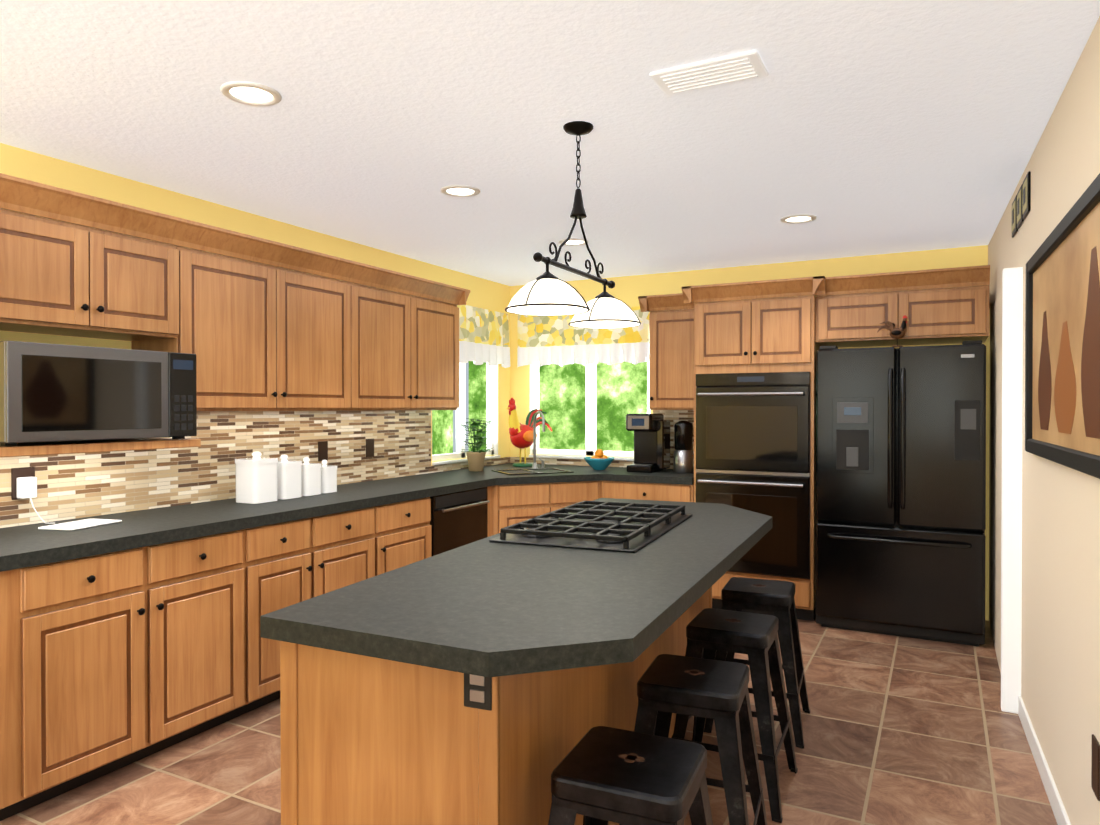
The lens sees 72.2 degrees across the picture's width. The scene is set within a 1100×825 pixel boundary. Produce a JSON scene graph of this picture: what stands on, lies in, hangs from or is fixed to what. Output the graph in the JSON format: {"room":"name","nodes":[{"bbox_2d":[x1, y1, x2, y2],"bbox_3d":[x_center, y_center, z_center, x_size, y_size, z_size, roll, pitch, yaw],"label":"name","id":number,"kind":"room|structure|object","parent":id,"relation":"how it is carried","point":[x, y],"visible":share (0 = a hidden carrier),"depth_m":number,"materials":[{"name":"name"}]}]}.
{"room":"kitchen","nodes":[
{"label":"kitchen","id":0,"kind":"room"},
{"bbox_2d":[0,143,509,465],"bbox_3d":[-2.157,0.146,3.320,0.120,2.480,7.840,0,0,27],"label":"wall","id":1,"kind":"structure","parent":0,"point":[74,177],"depth_m":3.99,"materials":[{"name":"yellow paint"}]},
{"bbox_2d":[0,173,167,340],"bbox_3d":[-2.000,-0.595,3.104,0.350,0.525,0.809,0,0,27],"label":"upper cabinet","id":2,"kind":"object","parent":1,"relation":"attached to","point":[65,278],"depth_m":2.99,"materials":[{"name":"brown wood"}]},
{"bbox_2d":[131,215,363,410],"bbox_3d":[-1.559,-0.436,3.954,0.350,0.855,1.224,0,0,27],"label":"upper cabinet","id":3,"kind":"object","parent":1,"relation":"attached to","point":[260,334],"depth_m":3.79,"materials":[{"name":"brown wood"}]},
{"bbox_2d":[0,341,196,445],"bbox_3d":[-1.927,-0.068,3.058,0.505,0.368,0.750,0,0,27],"label":"microwave","id":4,"kind":"object","parent":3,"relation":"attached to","point":[53,392],"visible":1,"depth_m":2.87,"materials":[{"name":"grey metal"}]},
{"bbox_2d":[0,410,509,527],"bbox_3d":[-1.373,0.222,4.694,0.006,0.470,4.440,0,0,27],"label":"backsplash","id":5,"kind":"structure","parent":1,"relation":"attached to","point":[76,485],"depth_m":3.95,"materials":[{"name":"tile"}]},
{"bbox_2d":[11,467,54,523],"bbox_3d":[-2.119,0.342,3.094,0.145,0.229,0.091,0,0,27],"label":"outlet","id":6,"kind":"object","parent":5,"relation":"attached to","point":[23,482],"visible":1,"depth_m":3.10,"materials":[{"name":"brown"}]},
{"bbox_2d":[318,441,327,460],"bbox_3d":[-1.396,0.237,4.638,0.006,0.120,0.080,0,0,27],"label":"outlet","id":7,"kind":"object","parent":5,"relation":"attached to","point":[322,450],"depth_m":4.63,"materials":[{"name":"brown plastic"}]},
{"bbox_2d":[366,439,373,456],"bbox_3d":[-1.198,0.235,5.020,0.006,0.120,0.080,0,0,27],"label":"outlet","id":8,"kind":"object","parent":5,"relation":"attached to","point":[369,442],"depth_m":5.02,"materials":[{"name":"brown plastic"}]},
{"bbox_2d":[364,265,463,410],"bbox_3d":[-1.063,-0.442,4.909,0.350,0.855,1.164,0,0,27],"label":"upper cabinet","id":9,"kind":"object","parent":1,"relation":"attached to","point":[411,343],"depth_m":4.84,"materials":[{"name":"brown wood"}]},
{"bbox_2d":[432,362,499,464],"bbox_3d":[-0.706,-0.170,6.085,0.143,1.125,0.952,0,0,27],"label":"window","id":10,"kind":"structure","parent":1,"relation":"in","point":[492,393],"depth_m":6.43,"materials":[{"name":"white"}]},
{"bbox_2d":[457,305,509,367],"bbox_3d":[-0.625,-0.617,6.046,0.058,0.470,1.140,0,0,27],"label":"valance","id":11,"kind":"object","parent":10,"relation":"attached to","point":[483,335],"visible":0.69,"depth_m":6.21,"materials":[{"name":"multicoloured fabric"}]},
{"bbox_2d":[0,618,1057,824],"bbox_3d":[0.106,1.424,2.154,5.220,0.060,7.840,0,0,27],"label":"floor","id":12,"kind":"structure","parent":0,"point":[898,730],"depth_m":3.00,"materials":[{"name":"tile"}]},
{"bbox_2d":[0,579,263,820],"bbox_3d":[-1.853,0.948,3.084,0.640,0.880,1.083,0,0,27],"label":"base cabinet","id":13,"kind":"object","parent":12,"relation":"on","point":[132,637],"depth_m":2.78,"materials":[{"name":"brown wood"}]},
{"bbox_2d":[0,463,693,626],"bbox_3d":[-0.557,0.485,4.270,1.845,0.050,4.438,0,0,27],"label":"countertop","id":14,"kind":"structure","parent":13,"relation":"on","point":[226,560],"depth_m":3.53,"materials":[{"name":"grey stone"}]},
{"bbox_2d":[38,518,121,530],"bbox_3d":[-1.937,0.462,3.118,0.170,0.009,0.250,0,0,15],"label":"tablet","id":15,"kind":"object","parent":14,"relation":"on","point":[78,524],"visible":0.96,"depth_m":3.08,"materials":[{"name":"white"}]},
{"bbox_2d":[235,452,277,503],"bbox_3d":[-1.522,0.332,3.916,0.166,0.258,0.166,0,0,27],"label":"canister","id":16,"kind":"object","parent":14,"relation":"on","point":[256,479],"visible":1,"depth_m":3.85,"materials":[{"name":"white ceramic"}]},
{"bbox_2d":[277,455,301,498],"bbox_3d":[-1.437,0.344,4.080,0.146,0.233,0.146,0,0,27],"label":"canister","id":17,"kind":"object","parent":14,"relation":"on","point":[289,476],"visible":0.81,"depth_m":4.03,"materials":[{"name":"white ceramic"}]},
{"bbox_2d":[302,457,321,495],"bbox_3d":[-1.363,0.355,4.222,0.129,0.208,0.129,0,0,27],"label":"canister","id":18,"kind":"object","parent":14,"relation":"on","point":[311,479],"visible":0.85,"depth_m":4.18,"materials":[{"name":"white ceramic"}]},
{"bbox_2d":[321,460,336,492],"bbox_3d":[-1.299,0.365,4.346,0.112,0.186,0.112,0,0,27],"label":"canister","id":19,"kind":"object","parent":14,"relation":"on","point":[328,478],"visible":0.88,"depth_m":4.31,"materials":[{"name":"white ceramic"}]},
{"bbox_2d":[459,418,492,470],"bbox_3d":[-0.564,0.246,5.792,0.291,0.406,0.313,0,0,27],"label":"potted plant","id":20,"kind":"object","parent":14,"relation":"on","point":[476,459],"visible":1,"depth_m":5.75,"materials":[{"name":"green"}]},
{"bbox_2d":[507,398,551,466],"bbox_3d":[-0.187,0.161,6.319,0.204,0.569,0.512,0,0,27],"label":"rooster figurine","id":21,"kind":"object","parent":14,"relation":"on","point":[521,435],"visible":0.9,"depth_m":6.18,"materials":[{"name":"red ceramic"}]},
{"bbox_2d":[491,468,573,474],"bbox_3d":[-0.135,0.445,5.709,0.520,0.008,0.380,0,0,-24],"label":"sink basin","id":22,"kind":"object","parent":14,"relation":"in","point":[530,471],"visible":1,"depth_m":5.72,"materials":[{"name":"black"}]},
{"bbox_2d":[531,411,544,468],"bbox_3d":[-0.071,0.217,5.933,0.179,0.461,0.226,0,0,27],"label":"faucet","id":23,"kind":"object","parent":14,"relation":"on","point":[534,465],"visible":0.85,"depth_m":5.96,"materials":[{"name":"silver metal"}]},
{"bbox_2d":[583,449,614,469],"bbox_3d":[0.387,0.367,5.922,0.250,0.161,0.250,0,0,27],"label":"fruit bowl","id":24,"kind":"object","parent":14,"relation":"on","point":[599,460],"visible":1,"depth_m":5.86,"materials":[{"name":"teal ceramic"}]},
{"bbox_2d":[626,414,669,472],"bbox_3d":[0.750,0.229,5.757,0.265,0.440,0.296,0,0,27],"label":"coffee maker","id":25,"kind":"object","parent":14,"relation":"on","point":[651,443],"visible":1,"depth_m":5.70,"materials":[{"name":"black plastic"}]},
{"bbox_2d":[673,420,693,472],"bbox_3d":[1.000,0.255,5.648,0.150,0.390,0.150,0,0,27],"label":"coffee grinder","id":26,"kind":"object","parent":14,"relation":"on","point":[683,444],"visible":1,"depth_m":5.59,"materials":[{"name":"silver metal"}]},
{"bbox_2d":[264,638,279,704],"bbox_3d":[-1.542,0.944,3.682,0.640,0.880,0.536,0,0,27],"label":"base cabinet","id":27,"kind":"object","parent":12,"relation":"on","point":[271,647],"depth_m":3.49,"materials":[{"name":"brown wood"}]},
{"bbox_2d":[430,487,489,555],"bbox_3d":[-0.817,0.941,4.995,0.661,0.868,0.618,0,0,27],"label":"dishwasher","id":28,"kind":"object","parent":12,"relation":"on","point":[459,519],"visible":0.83,"depth_m":4.82,"materials":[{"name":"black metal"}]},
{"bbox_2d":[280,646,685,824],"bbox_3d":[0.089,0.955,2.802,0.583,0.868,2.437,0,0,22],"label":"kitchen island","id":29,"kind":"object","parent":12,"relation":"on","point":[363,743],"depth_m":1.70,"materials":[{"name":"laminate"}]},
{"bbox_2d":[260,498,771,701],"bbox_3d":[0.224,0.495,2.729,0.934,0.050,2.532,0,0,22],"label":"island countertop","id":30,"kind":"structure","parent":29,"relation":"on","point":[568,618],"depth_m":1.91,"materials":[{"name":"grey stone"}]},
{"bbox_2d":[484,498,695,553],"bbox_3d":[0.208,0.443,3.060,0.551,0.047,0.931,0,0,22],"label":"cooktop","id":31,"kind":"object","parent":30,"relation":"in","point":[601,523],"depth_m":2.88,"materials":[{"name":"metal"}]},
{"bbox_2d":[548,726,712,824],"bbox_3d":[0.186,1.091,1.719,0.414,0.611,0.414,0,0,23],"label":"stool","id":32,"kind":"object","parent":12,"relation":"on","point":[602,775],"visible":1,"depth_m":1.64,"materials":[{"name":"metal"}]},
{"bbox_2d":[644,479,693,501],"bbox_3d":[0.794,0.931,5.677,0.740,0.880,0.702,0,0,27],"label":"base cabinet","id":33,"kind":"object","parent":12,"relation":"on","point":[686,494],"depth_m":5.29,"materials":[{"name":"brown wood"}]},
{"bbox_2d":[619,654,766,824],"bbox_3d":[0.436,1.087,2.273,0.414,0.611,0.414,0,0,21],"label":"stool","id":34,"kind":"object","parent":12,"relation":"on","point":[668,685],"visible":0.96,"depth_m":2.18,"materials":[{"name":"metal"}]},
{"bbox_2d":[672,608,797,822],"bbox_3d":[0.686,1.084,2.828,0.414,0.611,0.414,0,0,25],"label":"stool","id":35,"kind":"object","parent":12,"relation":"on","point":[710,632],"visible":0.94,"depth_m":2.72,"materials":[{"name":"wood"}]},
{"bbox_2d":[690,276,821,620],"bbox_3d":[1.491,0.250,5.334,0.800,2.244,0.662,0,0,27],"label":"tall cabinet","id":36,"kind":"object","parent":12,"relation":"on","point":[755,403],"depth_m":5.01,"materials":[{"name":"brown wood"}]},
{"bbox_2d":[704,577,809,748],"bbox_3d":[0.936,1.080,3.382,0.414,0.611,0.414,0,0,22],"label":"stool","id":37,"kind":"object","parent":12,"relation":"on","point":[776,597],"visible":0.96,"depth_m":3.26,"materials":[{"name":"wood"}]},
{"bbox_2d":[815,340,985,645],"bbox_3d":[2.250,0.476,4.861,0.941,1.800,0.748,0,0,27],"label":"fridge","id":38,"kind":"object","parent":12,"relation":"on","point":[900,486],"visible":1,"depth_m":4.56,"materials":[{"name":"black metal"}]},
{"bbox_2d":[877,315,906,346],"bbox_3d":[2.119,-0.500,4.662,0.181,0.193,0.061,0,0,27],"label":"rooster","id":39,"kind":"object","parent":38,"relation":"on","point":[898,333],"visible":0.96,"depth_m":4.63,"materials":[{"name":"brown"}]},
{"bbox_2d":[0,0,1099,285],"bbox_3d":[0.106,-1.116,2.137,5.220,0.060,7.840,0,0,27],"label":"ceiling","id":40,"kind":"structure","parent":0,"point":[872,126],"depth_m":2.78,"materials":[{"name":"white paint"}]},
{"bbox_2d":[220,81,281,106],"bbox_3d":[-1.019,-1.085,2.575,0.196,0.008,0.196,0,0,27],"label":"recessed light","id":41,"kind":"object","parent":40,"relation":"in","point":[249,93],"visible":0.98,"depth_m":2.57,"materials":[{"name":"white"}]},
{"bbox_2d":[441,185,479,196],"bbox_3d":[-0.443,-1.093,3.729,0.196,0.008,0.196,0,0,27],"label":"recessed light","id":42,"kind":"object","parent":40,"relation":"in","point":[460,191],"visible":0.98,"depth_m":3.72,"materials":[{"name":"white"}]},
{"bbox_2d":[505,121,640,328],"bbox_3d":[0.108,-0.725,2.882,0.301,0.732,0.811,0,0,27],"label":"pendant light","id":43,"kind":"object","parent":40,"relation":"hanging from","point":[547,293],"visible":1,"depth_m":2.83,"materials":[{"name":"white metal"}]},
{"bbox_2d":[558,238,588,245],"bbox_3d":[0.152,-1.100,4.874,0.196,0.008,0.196,0,0,27],"label":"recessed light","id":44,"kind":"object","parent":40,"relation":"in","point":[575,242],"visible":0.85,"depth_m":4.86,"materials":[{"name":"white"}]},
{"bbox_2d":[649,50,768,95],"bbox_3d":[0.508,-1.080,2.413,0.340,0.016,0.180,0,0,27],"label":"ceiling vent","id":45,"kind":"object","parent":40,"relation":"in","point":[739,67],"visible":1,"depth_m":2.39,"materials":[{"name":"white"}]},
{"bbox_2d":[780,214,816,223],"bbox_3d":[1.409,-1.096,4.278,0.196,0.008,0.196,0,0,27],"label":"recessed light","id":46,"kind":"object","parent":40,"relation":"in","point":[798,218],"visible":1,"depth_m":4.27,"materials":[{"name":"white"}]},
{"bbox_2d":[510,245,989,620],"bbox_3d":[1.938,0.131,5.543,5.100,2.480,0.120,0,0,27],"label":"wall","id":47,"kind":"structure","parent":0,"point":[628,290],"depth_m":5.63,"materials":[{"name":"yellow paint"}]},
{"bbox_2d":[529,361,650,460],"bbox_3d":[0.338,-0.171,6.357,1.112,1.125,0.143,0,0,27],"label":"window","id":48,"kind":"structure","parent":47,"relation":"in","point":[591,410],"depth_m":6.36,"materials":[{"name":"white"}]},
{"bbox_2d":[517,306,648,367],"bbox_3d":[0.253,-0.619,6.298,1.210,0.470,0.058,0,0,27],"label":"valance","id":49,"kind":"object","parent":48,"relation":"attached to","point":[548,340],"visible":0.83,"depth_m":6.31,"materials":[{"name":"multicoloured fabric"}]},
{"bbox_2d":[510,410,693,468],"bbox_3d":[0.467,0.212,6.236,1.841,0.470,0.006,0,0,27],"label":"backsplash","id":50,"kind":"structure","parent":47,"relation":"attached to","point":[673,417],"depth_m":6.01,"materials":[{"name":"tile"}]},
{"bbox_2d":[638,293,693,409],"bbox_3d":[0.974,-0.447,5.747,0.495,0.855,0.396,0,0,27],"label":"upper cabinet","id":51,"kind":"object","parent":47,"relation":"attached to","point":[671,357],"visible":0.73,"depth_m":5.61,"materials":[{"name":"brown wood"}]},
{"bbox_2d":[818,265,989,347],"bbox_3d":[2.301,-0.664,4.953,0.984,0.410,0.580,0,0,27],"label":"upper cabinet","id":52,"kind":"object","parent":47,"relation":"attached to","point":[957,312],"depth_m":4.68,"materials":[{"name":"brown wood"}]},
{"bbox_2d":[988,16,1099,824],"bbox_3d":[1.256,0.159,1.411,0.397,2.480,7.950,0,0,27],"label":"wall","id":53,"kind":"structure","parent":0,"point":[1059,707],"depth_m":2.64,"materials":[{"name":"beige paint"}]},
{"bbox_2d":[1001,267,1022,713],"bbox_3d":[2.162,0.360,3.485,0.127,2.050,0.060,0,0,27],"label":"door frame","id":54,"kind":"structure","parent":53,"relation":"attached to","point":[1011,519],"depth_m":3.47,"materials":[{"name":"white"}]},
{"bbox_2d":[1011,171,1030,237],"bbox_3d":[2.173,-0.950,3.487,0.032,0.170,0.570,0,0,27],"label":"framed picture","id":55,"kind":"object","parent":53,"relation":"attached to","point":[1021,203],"visible":1,"depth_m":3.42,"materials":[{"name":"brown metal"}]},
{"bbox_2d":[1025,173,1099,478],"bbox_3d":[1.657,-0.226,2.430,0.085,0.785,1.560,0,0,27],"label":"framed art","id":56,"kind":"object","parent":53,"relation":"attached to","point":[1062,363],"visible":1,"depth_m":2.40,"materials":[{"name":"black"}]},
{"bbox_2d":[1091,734,1099,800],"bbox_3d":[1.492,0.969,2.062,0.009,0.150,0.080,0,0,27],"label":"outlet","id":57,"kind":"object","parent":53,"relation":"attached to","point":[1095,774],"visible":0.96,"depth_m":2.05,"materials":[{"name":"brown plastic"}]},
{"label":"outside","id":58,"kind":"structure","parent":0,"visible":0},
{"bbox_2d":[432,410,452,454],"bbox_3d":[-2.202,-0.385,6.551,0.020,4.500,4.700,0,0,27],"label":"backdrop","id":59,"kind":"structure","parent":58,"point":[442,431],"depth_m":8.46,"materials":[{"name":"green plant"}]},
{"bbox_2d":[469,361,646,450],"bbox_3d":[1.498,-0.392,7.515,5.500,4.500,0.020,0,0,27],"label":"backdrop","id":60,"kind":"structure","parent":58,"point":[621,390],"depth_m":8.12,"materials":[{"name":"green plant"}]}
]}

